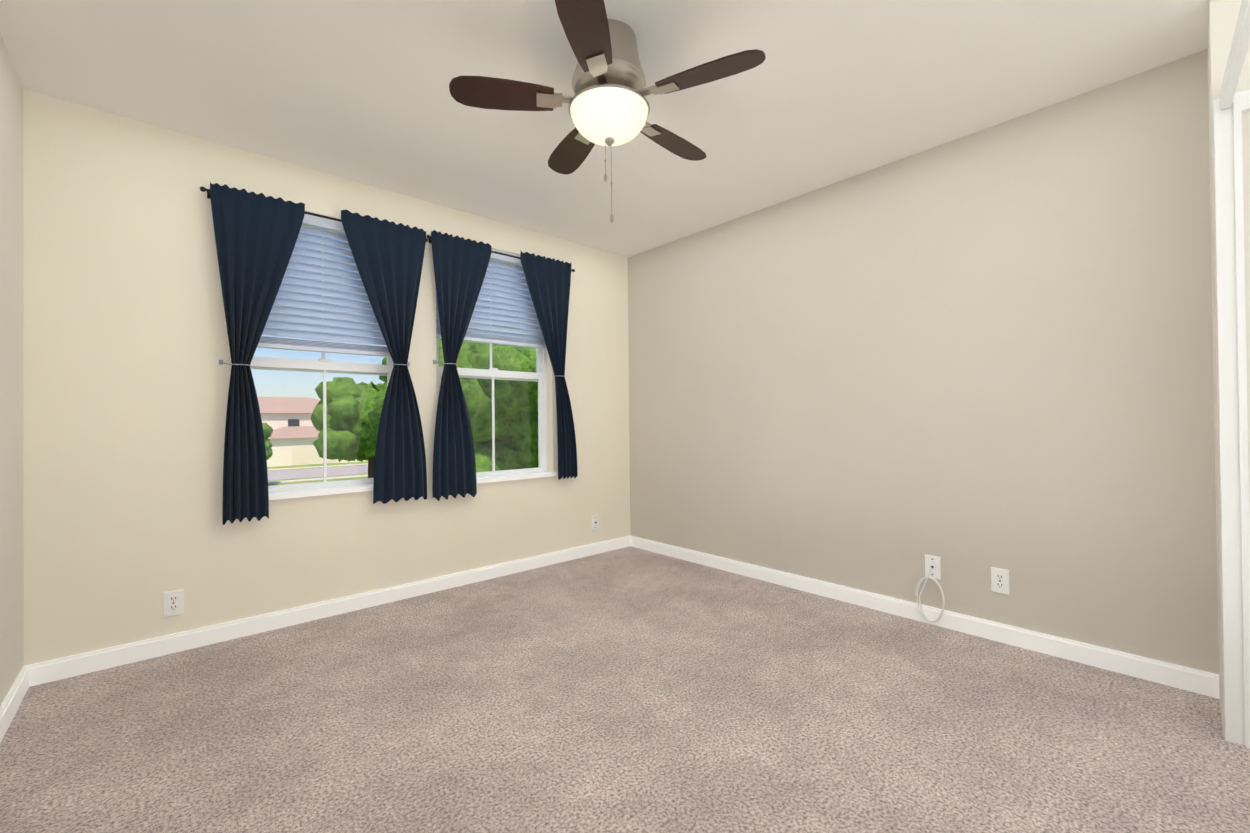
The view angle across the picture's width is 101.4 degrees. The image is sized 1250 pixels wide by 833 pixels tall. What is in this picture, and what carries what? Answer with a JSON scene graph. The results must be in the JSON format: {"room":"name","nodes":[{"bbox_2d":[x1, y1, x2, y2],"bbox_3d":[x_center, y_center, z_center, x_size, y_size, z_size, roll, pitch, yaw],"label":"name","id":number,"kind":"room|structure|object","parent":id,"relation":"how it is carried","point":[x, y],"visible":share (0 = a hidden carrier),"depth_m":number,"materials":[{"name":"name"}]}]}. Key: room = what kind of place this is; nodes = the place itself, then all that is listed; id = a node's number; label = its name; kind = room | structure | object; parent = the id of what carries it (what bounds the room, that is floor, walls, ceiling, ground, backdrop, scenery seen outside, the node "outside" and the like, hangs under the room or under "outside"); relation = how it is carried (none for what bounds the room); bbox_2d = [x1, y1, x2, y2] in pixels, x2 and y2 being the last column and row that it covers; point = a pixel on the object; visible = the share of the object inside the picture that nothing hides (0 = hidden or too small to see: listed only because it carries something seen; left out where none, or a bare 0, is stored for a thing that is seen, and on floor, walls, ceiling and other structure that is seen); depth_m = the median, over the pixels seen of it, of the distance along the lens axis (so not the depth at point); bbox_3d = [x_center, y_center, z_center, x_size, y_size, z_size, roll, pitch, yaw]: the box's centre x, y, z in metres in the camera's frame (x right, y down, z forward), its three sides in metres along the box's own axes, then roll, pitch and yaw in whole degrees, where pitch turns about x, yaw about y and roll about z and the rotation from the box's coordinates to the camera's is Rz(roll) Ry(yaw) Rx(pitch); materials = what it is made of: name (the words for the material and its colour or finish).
{"room":"empty bedroom","nodes":[
{"label":"empty bedroom","id":0,"kind":"room"},
{"bbox_2d":[0,34,23,705],"bbox_3d":[-1.151,-0.147,0.534,0.150,2.440,4.348,0,-1,-42],"label":"wall","id":1,"kind":"structure","parent":0,"point":[11,416],"depth_m":1.92,"materials":[{"name":"paint"}]},
{"bbox_2d":[0,666,28,742],"bbox_3d":[-1.072,1.030,0.574,0.017,0.085,4.031,0,-1,-42],"label":"baseboard","id":2,"kind":"structure","parent":1,"relation":"attached to","point":[11,702],"depth_m":1.87,"materials":[{"name":"white wood"}]},
{"bbox_2d":[23,89,629,665],"bbox_3d":[-1.259,-0.125,3.265,3.652,2.440,0.150,0,-1,-42],"label":"wall","id":3,"kind":"structure","parent":0,"point":[125,373],"depth_m":2.41,"materials":[{"name":"paint"}]},
{"bbox_2d":[163,589,183,616],"bbox_3d":[-2.100,0.868,2.380,0.070,0.115,0.010,0,-1,-42],"label":"outlet","id":4,"kind":"object","parent":3,"relation":"attached to","point":[173,602],"visible":1,"depth_m":2.38,"materials":[{"name":"white plastic"}]},
{"bbox_2d":[200,182,427,524],"bbox_3d":[-1.601,-0.311,2.776,1.084,1.662,0.120,0,-1,-42],"label":"curtain","id":5,"kind":"object","parent":3,"relation":"hanging from","point":[256,236],"visible":1,"depth_m":2.61,"materials":[{"name":"blue fabric"}]},
{"bbox_2d":[250,224,393,499],"bbox_3d":[-1.673,-0.341,2.863,0.840,1.537,0.167,0,-1,-42],"label":"window","id":6,"kind":"structure","parent":3,"relation":"in","point":[324,365],"depth_m":2.88,"materials":[{"name":"white plastic"}]},
{"bbox_2d":[257,214,390,356],"bbox_3d":[-1.663,-0.733,2.851,0.790,0.746,0.074,0,-1,-42],"label":"window blind","id":7,"kind":"object","parent":6,"relation":"attached to","point":[348,331],"visible":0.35,"depth_m":2.84,"materials":[{"name":"white"}]},
{"bbox_2d":[23,535,630,686],"bbox_3d":[-1.192,1.051,3.194,3.352,0.085,0.017,0,-1,-42],"label":"baseboard","id":8,"kind":"structure","parent":3,"relation":"attached to","point":[75,665],"depth_m":2.64,"materials":[{"name":"white wood"}]},
{"bbox_2d":[436,258,557,483],"bbox_3d":[-0.901,-0.354,3.560,0.910,1.594,0.167,0,-1,-42],"label":"window","id":9,"kind":"structure","parent":3,"relation":"in","point":[540,378],"depth_m":3.68,"materials":[{"name":"white plastic"}]},
{"bbox_2d":[436,249,546,348],"bbox_3d":[-0.892,-0.827,3.549,0.860,0.641,0.074,0,-1,-42],"label":"window blind","id":10,"kind":"object","parent":9,"relation":"attached to","point":[483,335],"visible":0.42,"depth_m":3.59,"materials":[{"name":"white"}]},
{"bbox_2d":[426,230,577,500],"bbox_3d":[-0.787,-0.320,3.512,1.129,1.676,0.120,0,-1,-42],"label":"curtain","id":11,"kind":"object","parent":3,"relation":"hanging from","point":[460,265],"visible":1,"depth_m":3.28,"materials":[{"name":"blue fabric"}]},
{"bbox_2d":[591,515,598,529],"bbox_3d":[-0.234,0.841,4.062,0.070,0.115,0.018,0,-1,-42],"label":"outlet","id":12,"kind":"object","parent":3,"relation":"attached to","point":[594,522],"visible":1,"depth_m":4.06,"materials":[{"name":"white plastic"}]},
{"bbox_2d":[0,0,1209,256],"bbox_3d":[0.136,-1.411,1.718,3.652,0.080,4.348,0,-1,-42],"label":"ceiling","id":13,"kind":"structure","parent":0,"point":[826,92],"depth_m":2.08,"materials":[{"name":"paint"}]},
{"bbox_2d":[449,0,765,222],"bbox_3d":[-0.034,-1.034,1.891,1.035,0.666,1.066,0,-1,-42],"label":"ceiling fan","id":14,"kind":"object","parent":13,"relation":"hanging from","point":[608,104],"visible":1,"depth_m":1.76,"materials":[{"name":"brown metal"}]},
{"bbox_2d":[0,546,1249,832],"bbox_3d":[0.160,1.099,1.698,3.652,0.060,4.348,0,-1,-42],"label":"floor","id":15,"kind":"structure","parent":0,"point":[630,690],"depth_m":1.76,"materials":[{"name":"carpet"}]},
{"bbox_2d":[628,49,1218,673],"bbox_3d":[1.129,-0.148,3.234,0.150,2.440,3.398,0,-1,-42],"label":"wall","id":16,"kind":"structure","parent":0,"point":[972,359],"depth_m":2.49,"materials":[{"name":"paint"}]},
{"bbox_2d":[630,536,1219,698],"bbox_3d":[1.134,1.028,3.107,0.017,0.085,3.231,0,-1,-42],"label":"baseboard","id":17,"kind":"structure","parent":16,"relation":"attached to","point":[1177,676],"depth_m":2.46,"materials":[{"name":"white wood"}]},
{"bbox_2d":[925,554,940,579],"bbox_3d":[1.573,0.771,2.619,0.018,0.115,0.070,0,-1,-42],"label":"outlet","id":18,"kind":"object","parent":16,"relation":"attached to","point":[932,561],"visible":1,"depth_m":2.62,"materials":[{"name":"white plastic"}]},
{"bbox_2d":[915,567,944,621],"bbox_3d":[1.554,0.909,2.613,0.023,0.278,0.136,0,-1,-42],"label":"cord","id":19,"kind":"object","parent":18,"relation":"attached to","point":[942,593],"visible":0.9,"depth_m":2.62,"materials":[{"name":"white plastic"}]},
{"bbox_2d":[991,567,1009,594],"bbox_3d":[1.767,0.774,2.410,0.010,0.115,0.070,0,-1,-42],"label":"duplex electrical outlet","id":20,"kind":"object","parent":16,"relation":"attached to","point":[999,580],"visible":1,"depth_m":2.41,"materials":[{"name":"white plastic"}]},
{"bbox_2d":[1207,0,1249,736],"bbox_3d":[2.456,-0.175,1.503,0.502,2.440,0.950,0,-1,-42],"label":"wall","id":21,"kind":"structure","parent":0,"point":[1223,16],"depth_m":1.68,"materials":[{"name":"paint"}]},
{"bbox_2d":[1213,89,1249,747],"bbox_3d":[2.180,0.002,1.418,0.022,2.090,0.696,0,-1,-42],"label":"trim","id":22,"kind":"structure","parent":21,"relation":"attached to","point":[1232,373],"depth_m":1.65,"materials":[{"name":"white wood"}]},
{"bbox_2d":[1221,0,1249,109],"bbox_3d":[1.439,-1.032,1.156,1.431,0.070,0.083,0,-1,-42],"label":"trim","id":23,"kind":"structure","parent":21,"relation":"attached to","point":[1238,49],"depth_m":1.43,"materials":[{"name":"white wood"}]},
{"label":"outside","id":24,"kind":"structure","parent":0,"visible":0},
{"bbox_2d":[267,461,367,485],"bbox_3d":[-73.973,6.126,111.067,340.000,0.300,255.752,0,-1,-42],"label":"ground","id":25,"kind":"structure","parent":24,"point":[276,467],"depth_m":43.75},
{"bbox_2d":[257,397,366,466],"bbox_3d":[-40.653,1.450,58.527,20.000,7.600,15.500,0,-1,-42],"label":"house","id":26,"kind":"structure","parent":25,"relation":"on","point":[283,425],"depth_m":56.01,"materials":[{"name":"beige paint"}]},
{"bbox_2d":[267,463,367,483],"bbox_3d":[-20.759,4.990,52.184,340.000,0.040,14.300,0,-1,-42],"label":"street","id":27,"kind":"structure","parent":25,"relation":"on","point":[349,468],"depth_m":45.09,"materials":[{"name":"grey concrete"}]},
{"bbox_2d":[262,325,537,477],"bbox_3d":[-18.429,1.043,33.474,34.191,7.599,53.737,0,-1,-42],"label":"trees","id":28,"kind":"object","parent":25,"relation":"on","point":[478,405],"depth_m":13.63,"materials":[{"name":"green plant"}]}
]}

